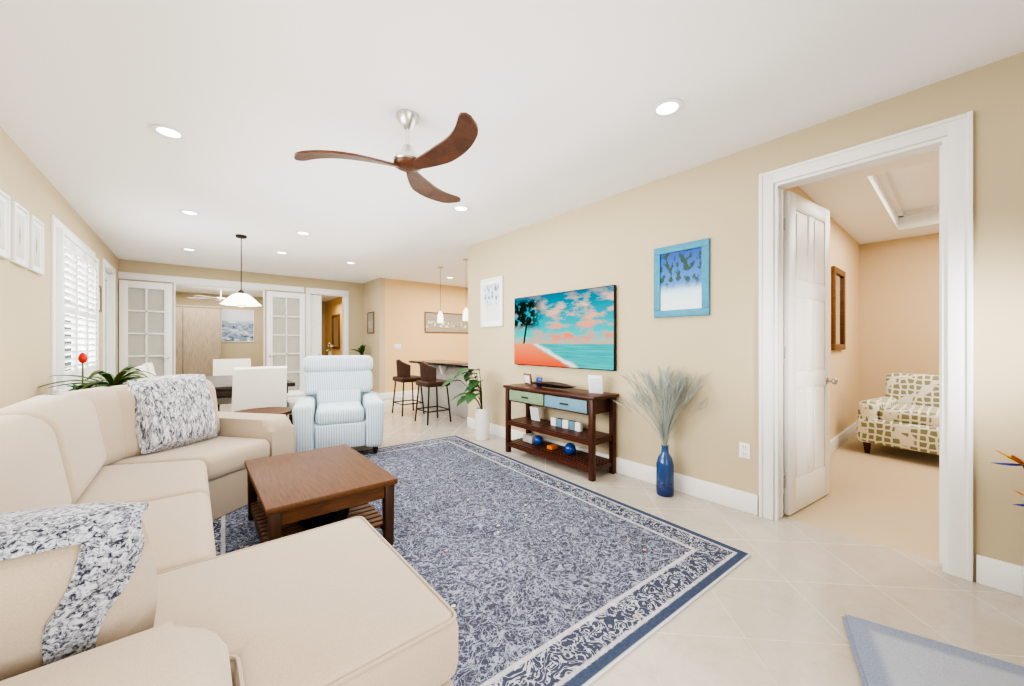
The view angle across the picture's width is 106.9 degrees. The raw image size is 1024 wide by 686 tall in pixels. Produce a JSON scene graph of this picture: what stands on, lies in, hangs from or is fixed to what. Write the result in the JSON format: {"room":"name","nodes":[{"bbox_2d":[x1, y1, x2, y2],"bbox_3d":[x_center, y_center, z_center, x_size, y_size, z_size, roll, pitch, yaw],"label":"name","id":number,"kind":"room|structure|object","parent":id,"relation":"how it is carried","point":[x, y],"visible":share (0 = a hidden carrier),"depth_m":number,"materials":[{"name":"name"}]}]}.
{"room":"living room","nodes":[
{"label":"living room","id":0,"kind":"room"},
{"bbox_2d":[0,126,118,408],"bbox_3d":[-4.187,-0.096,3.340,0.120,2.740,15.740,0,0,-40],"label":"wall","id":1,"kind":"structure","parent":0,"point":[25,322],"depth_m":3.04,"materials":[{"name":"paint"}]},
{"bbox_2d":[0,189,10,259],"bbox_3d":[-3.404,-0.796,2.522,0.025,0.440,0.300,0,0,-40],"label":"framed picture","id":2,"kind":"object","parent":1,"relation":"attached to","point":[5,226],"visible":1,"depth_m":2.61,"materials":[{"name":"white"}]},
{"bbox_2d":[0,194,4,250],"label":"art","id":3,"kind":"object","parent":2,"relation":"attached to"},
{"bbox_2d":[10,200,28,268],"bbox_3d":[-3.655,-0.796,2.821,0.025,0.440,0.300,0,0,-40],"label":"framed picture","id":4,"kind":"object","parent":1,"relation":"attached to","point":[19,235],"visible":0.94,"depth_m":2.81,"materials":[{"name":"white"}]},
{"bbox_2d":[15,210,24,259],"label":"art","id":5,"kind":"object","parent":4,"relation":"attached to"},
{"bbox_2d":[28,215,43,274],"bbox_3d":[-3.905,-0.796,3.119,0.025,0.440,0.300,0,0,-40],"label":"framed picture","id":6,"kind":"object","parent":1,"relation":"attached to","point":[36,245],"visible":0.83,"depth_m":3.12,"materials":[{"name":"white"}]},
{"bbox_2d":[32,223,40,267],"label":"art","id":7,"kind":"object","parent":6,"relation":"attached to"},
{"bbox_2d":[56,227,98,388],"bbox_3d":[-4.816,-0.326,4.248,0.066,1.520,1.760,0,0,-40],"label":"window shutters","id":8,"kind":"object","parent":1,"relation":"attached to","point":[77,262],"visible":0.98,"depth_m":4.00,"materials":[{"name":"white wood"}]},
{"bbox_2d":[99,285,101,311],"bbox_3d":[-5.609,-0.606,5.149,0.025,0.360,0.300,0,0,-40],"label":"picture","id":9,"kind":"object","parent":1,"relation":"attached to","point":[100,298],"visible":0.46,"depth_m":5.25,"materials":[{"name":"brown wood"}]},
{"bbox_2d":[105,271,109,379],"bbox_3d":[-6.256,0.074,5.807,0.040,2.370,0.876,0,0,-40],"label":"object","id":10,"kind":"object","parent":1,"relation":"attached to","point":[107,322],"visible":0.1,"depth_m":6.06,"materials":[{"name":"white wood"}]},
{"bbox_2d":[50,110,972,581],"bbox_3d":[-2.229,0.014,4.390,4.468,2.520,9.651,0,0,-40],"label":"trim","id":11,"kind":"structure","parent":1,"relation":"attached to","point":[954,142],"depth_m":2.21,"materials":[{"name":"white wood"}]},
{"bbox_2d":[119,259,362,390],"bbox_3d":[-5.256,-0.096,8.069,4.320,2.740,0.120,0,0,-40],"label":"wall","id":12,"kind":"structure","parent":0,"point":[354,289],"depth_m":7.86,"materials":[{"name":"paint"}]},
{"bbox_2d":[119,280,171,383],"bbox_3d":[-6.556,0.082,6.810,0.690,2.355,0.088,0,0,-40],"label":"door","id":13,"kind":"structure","parent":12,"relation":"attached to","point":[125,285],"depth_m":6.81,"materials":[{"name":"white wood"}]},
{"bbox_2d":[266,291,304,390],"bbox_3d":[-4.879,0.082,8.218,0.730,2.355,0.088,0,0,-40],"label":"door","id":14,"kind":"structure","parent":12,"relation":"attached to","point":[271,295],"depth_m":8.22,"materials":[{"name":"white wood"}]},
{"bbox_2d":[311,295,321,355],"bbox_3d":[-4.494,0.084,8.709,0.225,2.360,0.045,0,0,-40],"label":"door","id":15,"kind":"structure","parent":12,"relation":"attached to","point":[316,325],"depth_m":8.70,"materials":[{"name":"white wood"}]},
{"bbox_2d":[175,292,324,366],"bbox_3d":[-7.506,-0.096,10.750,4.320,2.740,0.120,0,0,-40],"label":"wall","id":16,"kind":"structure","parent":0,"point":[253,351],"depth_m":10.67,"materials":[{"name":"paint"}]},
{"bbox_2d":[221,309,253,341],"bbox_3d":[-7.620,-0.476,10.559,0.750,0.900,0.025,0,0,-40],"label":"picture","id":17,"kind":"object","parent":16,"relation":"attached to","point":[237,325],"visible":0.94,"depth_m":10.55,"materials":[{"name":"white"}]},
{"bbox_2d":[175,285,337,300],"bbox_3d":[-6.466,-1.391,9.417,4.440,0.150,3.500,0,0,-40],"label":"ceiling","id":18,"kind":"structure","parent":0,"point":[204,290],"depth_m":9.70,"materials":[{"name":"white paint"}]},
{"bbox_2d":[188,288,225,301],"bbox_3d":[-6.881,-1.146,9.011,1.278,0.340,1.271,0,0,-40],"label":"ceiling fan","id":19,"kind":"object","parent":18,"relation":"hanging from","point":[220,299],"visible":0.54,"depth_m":8.89,"materials":[{"name":"white"}]},
{"bbox_2d":[325,278,384,392],"bbox_3d":[-4.390,-0.096,10.304,0.120,2.740,4.570,0,0,-40],"label":"wall","id":20,"kind":"structure","parent":0,"point":[374,299],"depth_m":8.81,"materials":[{"name":"paint"}]},
{"bbox_2d":[332,314,339,348],"bbox_3d":[-5.146,-0.326,11.086,0.030,1.000,0.750,0,0,-40],"label":"bathroom mirror","id":21,"kind":"object","parent":20,"relation":"attached to","point":[336,331],"visible":0.9,"depth_m":11.04,"materials":[{"name":"brown wood"}]},
{"bbox_2d":[367,311,373,333],"bbox_3d":[-3.312,-0.476,8.904,0.025,0.500,0.400,0,0,-40],"label":"wall art","id":22,"kind":"object","parent":20,"relation":"attached to","point":[370,322],"depth_m":8.92},
{"bbox_2d":[385,278,467,392],"bbox_3d":[-1.458,-0.096,9.859,3.800,2.740,0.120,0,0,-40],"label":"wall","id":23,"kind":"structure","parent":0,"point":[408,304],"depth_m":9.09,"materials":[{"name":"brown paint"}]},
{"bbox_2d":[425,312,467,332],"bbox_3d":[-1.542,-0.506,9.694,1.500,0.500,0.025,0,0,-40],"label":"framed picture","id":24,"kind":"object","parent":23,"relation":"attached to","point":[453,323],"visible":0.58,"depth_m":9.60,"materials":[{"name":"brown wood"}]},
{"bbox_2d":[0,0,1023,286],"bbox_3d":[0.048,-1.516,4.609,8.240,0.100,12.240,0,0,-40],"label":"ceiling","id":25,"kind":"structure","parent":0,"point":[556,100],"depth_m":2.29,"materials":[{"name":"white paint"}]},
{"bbox_2d":[150,124,186,139],"bbox_3d":[-2.381,-1.459,2.636,0.188,0.010,0.188,0,0,-40],"label":"recessed light","id":26,"kind":"object","parent":25,"relation":"in","point":[168,132],"visible":1,"depth_m":2.63,"materials":[{"name":"white"}]},
{"bbox_2d":[181,248,196,250],"bbox_3d":[-5.052,-1.459,5.943,0.188,0.010,0.188,0,0,-40],"label":"recessed light","id":27,"kind":"object","parent":25,"relation":"in","point":[187,249],"visible":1,"depth_m":5.93,"materials":[{"name":"white"}]},
{"bbox_2d":[179,210,200,215],"bbox_3d":[-3.616,-1.459,4.263,0.188,0.010,0.188,0,0,-40],"label":"recessed light","id":28,"kind":"object","parent":25,"relation":"in","point":[189,212],"visible":1,"depth_m":4.26,"materials":[{"name":"white"}]},
{"bbox_2d":[220,234,260,306],"bbox_3d":[-3.692,-0.976,5.178,0.472,0.979,0.472,0,0,-40],"label":"dining pendant light","id":29,"kind":"object","parent":25,"relation":"hanging from","point":[240,298],"visible":1,"depth_m":5.12,"materials":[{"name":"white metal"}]},
{"bbox_2d":[275,251,288,254],"bbox_3d":[-3.728,-1.459,6.154,0.188,0.010,0.188,0,0,-40],"label":"recessed light","id":30,"kind":"object","parent":25,"relation":"in","point":[281,252],"visible":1,"depth_m":6.13,"materials":[{"name":"white"}]},
{"bbox_2d":[295,231,310,235],"bbox_3d":[-2.780,-1.459,5.056,0.188,0.010,0.188,0,0,-40],"label":"recessed light","id":31,"kind":"object","parent":25,"relation":"in","point":[304,233],"visible":1,"depth_m":5.06,"materials":[{"name":"white"}]},
{"bbox_2d":[294,109,477,202],"bbox_3d":[-0.576,-1.290,2.348,1.195,0.350,1.097,0,0,-40],"label":"ceiling fan","id":32,"kind":"object","parent":25,"relation":"hanging from","point":[458,141],"visible":1,"depth_m":2.36,"materials":[{"name":"brown wood"}]},
{"bbox_2d":[437,266,442,322],"bbox_3d":[-1.382,-0.926,7.325,0.120,1.080,0.120,0,0,-40],"label":"pendant light","id":33,"kind":"object","parent":25,"relation":"hanging from","point":[440,318],"visible":1,"depth_m":7.30,"materials":[{"name":"silver metal"}]},
{"bbox_2d":[452,205,469,211],"bbox_3d":[-0.554,-1.459,4.130,0.188,0.010,0.188,0,0,-40],"label":"recessed light","id":34,"kind":"object","parent":25,"relation":"in","point":[459,208],"visible":0.98,"depth_m":4.12,"materials":[{"name":"white"}]},
{"bbox_2d":[463,258,467,320],"bbox_3d":[-0.803,-0.926,6.636,0.120,1.080,0.120,0,0,-40],"label":"pendant light","id":35,"kind":"object","parent":25,"relation":"hanging from","point":[465,314],"visible":0.9,"depth_m":6.59,"materials":[{"name":"white glass"}]},
{"bbox_2d":[651,98,683,117],"bbox_3d":[0.966,-1.459,2.364,0.188,0.010,0.188,0,0,-40],"label":"recessed light","id":36,"kind":"object","parent":25,"relation":"in","point":[667,108],"visible":1,"depth_m":2.36,"materials":[{"name":"white"}]},
{"bbox_2d":[220,396,1023,685],"bbox_3d":[0.278,1.324,4.802,8.840,0.100,12.240,0,0,-40],"label":"floor","id":37,"kind":"structure","parent":0,"point":[780,601],"depth_m":2.02,"materials":[{"name":"tile"}]},
{"bbox_2d":[130,366,148,378],"bbox_3d":[-4.044,0.769,4.439,0.570,1.006,0.531,0,0,-40],"label":"dining chair","id":38,"kind":"object","parent":37,"relation":"on","point":[142,368],"visible":0.06,"depth_m":4.18,"materials":[{"name":"white fabric"}]},
{"bbox_2d":[139,362,155,376],"bbox_3d":[-4.623,0.769,5.128,0.570,1.006,0.531,0,0,-40],"label":"dining chair","id":39,"kind":"object","parent":37,"relation":"on","point":[150,367],"visible":0.1,"depth_m":4.88,"materials":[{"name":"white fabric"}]},
{"bbox_2d":[213,358,250,411],"bbox_3d":[-4.550,0.769,6.201,0.531,1.006,0.570,0,0,-40],"label":"dining chair","id":40,"kind":"object","parent":37,"relation":"on","point":[221,367],"visible":0.19,"depth_m":6.24,"materials":[{"name":"white fabric"}]},
{"bbox_2d":[205,375,294,397],"bbox_3d":[-3.763,0.888,5.262,1.000,0.768,1.900,0,0,-40],"label":"dining table","id":41,"kind":"object","parent":37,"relation":"on","point":[222,385],"visible":0.04,"depth_m":4.73,"materials":[{"name":"brown wood"}]},
{"bbox_2d":[231,366,286,411],"bbox_3d":[-2.933,0.769,4.398,0.531,1.006,0.570,0,0,-40],"label":"dining chair","id":42,"kind":"object","parent":37,"relation":"on","point":[258,387],"visible":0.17,"depth_m":4.22,"materials":[{"name":"white fabric"}]},
{"bbox_2d":[287,397,299,423],"bbox_3d":[-2.903,0.769,5.396,0.570,1.006,0.531,0,0,-40],"label":"dining chair","id":43,"kind":"object","parent":37,"relation":"on","point":[291,402],"visible":0.04,"depth_m":5.07,"materials":[{"name":"white fabric"}]},
{"bbox_2d":[287,369,305,397],"bbox_3d":[-3.482,0.769,6.086,0.570,1.006,0.531,0,0,-40],"label":"dining chair","id":44,"kind":"object","parent":37,"relation":"on","point":[297,393],"visible":0.04,"depth_m":6.04,"materials":[{"name":"white fabric"}]},
{"bbox_2d":[392,359,424,415],"bbox_3d":[-1.882,0.783,6.880,0.436,0.982,0.456,0,0,-40],"label":"bar stool","id":45,"kind":"object","parent":37,"relation":"on","point":[404,375],"visible":0.92,"depth_m":6.71,"materials":[{"name":"brown metal"}]},
{"bbox_2d":[414,361,451,424],"bbox_3d":[-1.285,0.783,6.167,0.436,0.982,0.456,0,0,-40],"label":"bar stool","id":46,"kind":"object","parent":37,"relation":"on","point":[428,375],"visible":0.98,"depth_m":6.00,"materials":[{"name":"brown leather"}]},
{"bbox_2d":[409,360,467,417],"bbox_3d":[-1.083,0.647,6.969,0.700,1.249,2.230,0,0,-40],"label":"kitchen island","id":47,"kind":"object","parent":37,"relation":"on","point":[447,369],"depth_m":6.81,"materials":[{"name":"stone"}]},
{"bbox_2d":[440,368,489,440],"bbox_3d":[-0.581,0.800,4.885,0.669,0.944,0.619,0,0,-40],"label":"potted plant","id":48,"kind":"object","parent":37,"relation":"on","point":[482,423],"visible":1,"depth_m":4.93,"materials":[{"name":"green plant"}]},
{"bbox_2d":[213,435,750,685],"bbox_3d":[-0.768,1.268,2.906,2.750,0.012,3.660,0,0,-37],"label":"rug","id":49,"kind":"object","parent":37,"relation":"on","point":[532,575],"visible":0.58,"depth_m":2.22,"materials":[{"name":"blue fabric"}]},
{"bbox_2d":[0,374,457,685],"bbox_3d":[-1.899,0.753,2.055,1.663,1.010,3.730,0,0,-40],"label":"sofa","id":50,"kind":"object","parent":49,"relation":"on","point":[115,502],"visible":1,"depth_m":1.13,"materials":[{"name":"fabric"}]},
{"bbox_2d":[235,407,291,416],"bbox_3d":[-2.613,0.987,3.969,0.560,0.546,0.560,0,0,-40],"label":"round side table","id":51,"kind":"object","parent":49,"relation":"on","point":[286,411],"visible":0.17,"depth_m":4.02,"materials":[{"name":"brown wood"}]},
{"bbox_2d":[244,444,397,544],"bbox_3d":[-1.317,1.051,2.550,0.700,0.414,1.050,0,0,-40],"label":"coffee table","id":52,"kind":"object","parent":49,"relation":"on","point":[297,492],"visible":0.88,"depth_m":2.35,"materials":[{"name":"brown wood"}]},
{"bbox_2d":[292,355,384,453],"bbox_3d":[-2.059,0.708,4.539,0.921,1.100,0.963,0,0,-26],"label":"recliner","id":53,"kind":"object","parent":49,"relation":"on","point":[339,403],"visible":0.85,"depth_m":4.29,"materials":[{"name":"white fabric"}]},
{"bbox_2d":[503,373,618,481],"bbox_3d":[0.470,0.793,4.082,0.403,0.957,1.320,0,0,-40],"label":"console table","id":54,"kind":"object","parent":37,"relation":"on","point":[593,401],"visible":1,"depth_m":3.86,"materials":[{"name":"brown wood"}]},
{"bbox_2d":[613,363,717,496],"bbox_3d":[1.196,0.722,3.137,0.512,1.101,0.812,0,0,-40],"label":"vase","id":55,"kind":"object","parent":37,"relation":"on","point":[664,475],"depth_m":3.15,"materials":[{"name":"blue glass"}]},
{"bbox_2d":[857,373,938,454],"bbox_3d":[4.652,0.824,4.280,0.982,0.896,0.900,0,0,-30],"label":"armchair","id":56,"kind":"object","parent":37,"relation":"on","point":[903,413],"visible":0.56,"depth_m":4.29,"materials":[{"name":"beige fabric"}]},
{"bbox_2d":[842,614,1023,685],"bbox_3d":[1.955,1.258,0.766,1.800,0.030,1.200,0,0,33],"label":"shag rug","id":57,"kind":"object","parent":37,"relation":"on","point":[884,655],"visible":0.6,"depth_m":1.48,"materials":[{"name":"grey fabric"}]},
{"bbox_2d":[990,450,1023,595],"bbox_3d":[2.385,0.886,1.659,0.434,0.772,0.375,0,0,-40],"label":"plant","id":58,"kind":"object","parent":37,"relation":"on","point":[1016,459],"visible":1,"depth_m":1.73,"materials":[{"name":"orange plant"}]},
{"bbox_3d":[-3.504,0.917,8.874,0.283,0.711,0.283,0,0,-40],"label":"wall","id":59,"kind":"structure","parent":37,"relation":"on","visible":0},
{"bbox_2d":[350,345,365,354],"bbox_3d":[-3.627,0.298,8.862,0.373,0.525,0.310,0,0,-40],"label":"plant","id":60,"kind":"object","parent":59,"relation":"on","point":[361,349],"visible":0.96,"depth_m":8.85,"materials":[{"name":"green plant"}]},
{"bbox_3d":[-3.721,0.897,3.470,0.480,0.755,0.480,0,0,-40],"label":"window","id":61,"kind":"structure","parent":37,"relation":"on","visible":0},
{"bbox_2d":[38,352,154,390],"bbox_3d":[-3.659,0.369,3.482,1.031,0.581,0.951,0,0,-40],"label":"plants","id":62,"kind":"object","parent":61,"relation":"on","point":[121,378],"visible":0.5,"depth_m":3.43,"materials":[{"name":"green plant"}]},
{"bbox_2d":[468,52,1023,581],"bbox_3d":[1.781,-0.096,2.950,0.120,2.740,7.470,0,0,-40],"label":"wall","id":63,"kind":"structure","parent":0,"point":[616,240],"depth_m":2.97,"materials":[{"name":"paint"}]},
{"bbox_2d":[394,344,400,348],"bbox_3d":[-2.641,0.084,8.779,0.160,0.115,0.015,0,0,-40],"label":"light switch","id":64,"kind":"object","parent":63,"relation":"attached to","point":[396,346],"depth_m":8.77,"materials":[{"name":"white plastic"}]},
{"bbox_2d":[481,276,502,326],"bbox_3d":[-0.284,-0.566,5.296,0.025,0.680,0.500,0,0,-40],"label":"picture","id":65,"kind":"object","parent":63,"relation":"attached to","point":[491,302],"visible":0.94,"depth_m":5.28,"materials":[{"name":"white paper"}]},
{"bbox_2d":[484,282,499,321],"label":"art","id":66,"kind":"object","parent":65,"relation":"attached to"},
{"bbox_2d":[514,285,615,370],"bbox_3d":[0.533,-0.148,4.305,0.048,0.845,1.510,0,0,-40],"label":"wall-mounted tv","id":67,"kind":"object","parent":63,"relation":"attached to","point":[572,329],"visible":0.98,"depth_m":4.16,"materials":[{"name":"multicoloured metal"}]},
{"bbox_2d":[654,238,709,317],"bbox_3d":[1.438,-0.536,3.243,0.025,0.620,0.480,0,0,-40],"label":"framed picture","id":68,"kind":"object","parent":63,"relation":"attached to","point":[681,279],"visible":0.98,"depth_m":3.22},
{"bbox_2d":[660,246,701,310],"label":"art","id":69,"kind":"object","parent":68,"relation":"attached to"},
{"bbox_2d":[370,390,1023,596],"bbox_3d":[-0.847,1.199,6.143,8.600,0.150,15.500,0,0,-40],"label":"baseboard","id":70,"kind":"structure","parent":63,"relation":"attached to","point":[999,575],"depth_m":3.07,"materials":[{"name":"white wood"}]},
{"bbox_2d":[739,442,749,458],"bbox_3d":[1.759,0.814,2.873,0.012,0.115,0.075,0,0,-40],"label":"electrical outlet plate","id":71,"kind":"object","parent":63,"relation":"attached to","point":[744,450],"depth_m":2.87,"materials":[{"name":"white plastic"}]},
{"bbox_2d":[783,191,837,514],"bbox_3d":[2.337,0.074,2.997,0.790,2.375,0.171,0,0,-33],"label":"bedroom door","id":72,"kind":"structure","parent":63,"relation":"attached to","point":[806,350],"depth_m":2.94,"materials":[{"name":"white wood"}]},
{"bbox_2d":[783,186,859,473],"bbox_3d":[3.547,-0.096,4.360,4.400,2.740,0.120,0,0,-40],"label":"wall","id":73,"kind":"structure","parent":0,"point":[845,363],"depth_m":5.00,"materials":[{"name":"beige paint"}]},
{"bbox_2d":[831,266,845,349],"bbox_3d":[3.965,-0.406,4.609,0.620,0.980,0.035,0,0,-40],"label":"mirror","id":74,"kind":"object","parent":73,"relation":"attached to","point":[838,309],"visible":0.98,"depth_m":4.59,"materials":[{"name":"brown wood"}]},
{"bbox_2d":[798,149,938,243],"bbox_3d":[4.711,-1.626,2.974,4.400,0.320,3.740,0,0,-40],"label":"ceiling","id":75,"kind":"structure","parent":0,"point":[896,199],"depth_m":4.09,"materials":[{"name":"white paint"}]},
{"bbox_2d":[860,233,938,401],"bbox_3d":[6.389,-0.096,4.303,0.120,2.740,3.620,0,0,-40],"label":"wall","id":76,"kind":"structure","parent":0,"point":[899,305],"depth_m":5.34,"materials":[{"name":"beige paint"}]},
{"bbox_3d":[-6.466,1.324,9.417,4.440,0.100,3.500,0,0,-40],"label":"floor","id":77,"kind":"structure","parent":0,"visible":0},
{"bbox_2d":[175,305,221,375],"bbox_3d":[-8.343,0.163,9.632,1.540,2.218,0.487,0,0,-40],"label":"wardrobe","id":78,"kind":"object","parent":77,"relation":"on","point":[197,339],"visible":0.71,"depth_m":9.64,"materials":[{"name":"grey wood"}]},
{"bbox_2d":[326,342,332,355],"bbox_3d":[-5.352,0.627,10.913,0.540,1.289,1.230,0,0,-40],"label":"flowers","id":79,"kind":"object","parent":77,"relation":"on","point":[329,353],"visible":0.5,"depth_m":10.60,"materials":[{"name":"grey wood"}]},
{"label":"outside","id":80,"kind":"structure","parent":0,"visible":0},
{"bbox_2d":[65,279,71,370],"bbox_3d":[-6.454,0.069,5.856,0.010,2.610,6.630,0,0,-40],"label":"daylight","id":81,"kind":"structure","parent":80,"point":[68,349],"depth_m":4.67,"materials":[{"name":"white"}]}
]}

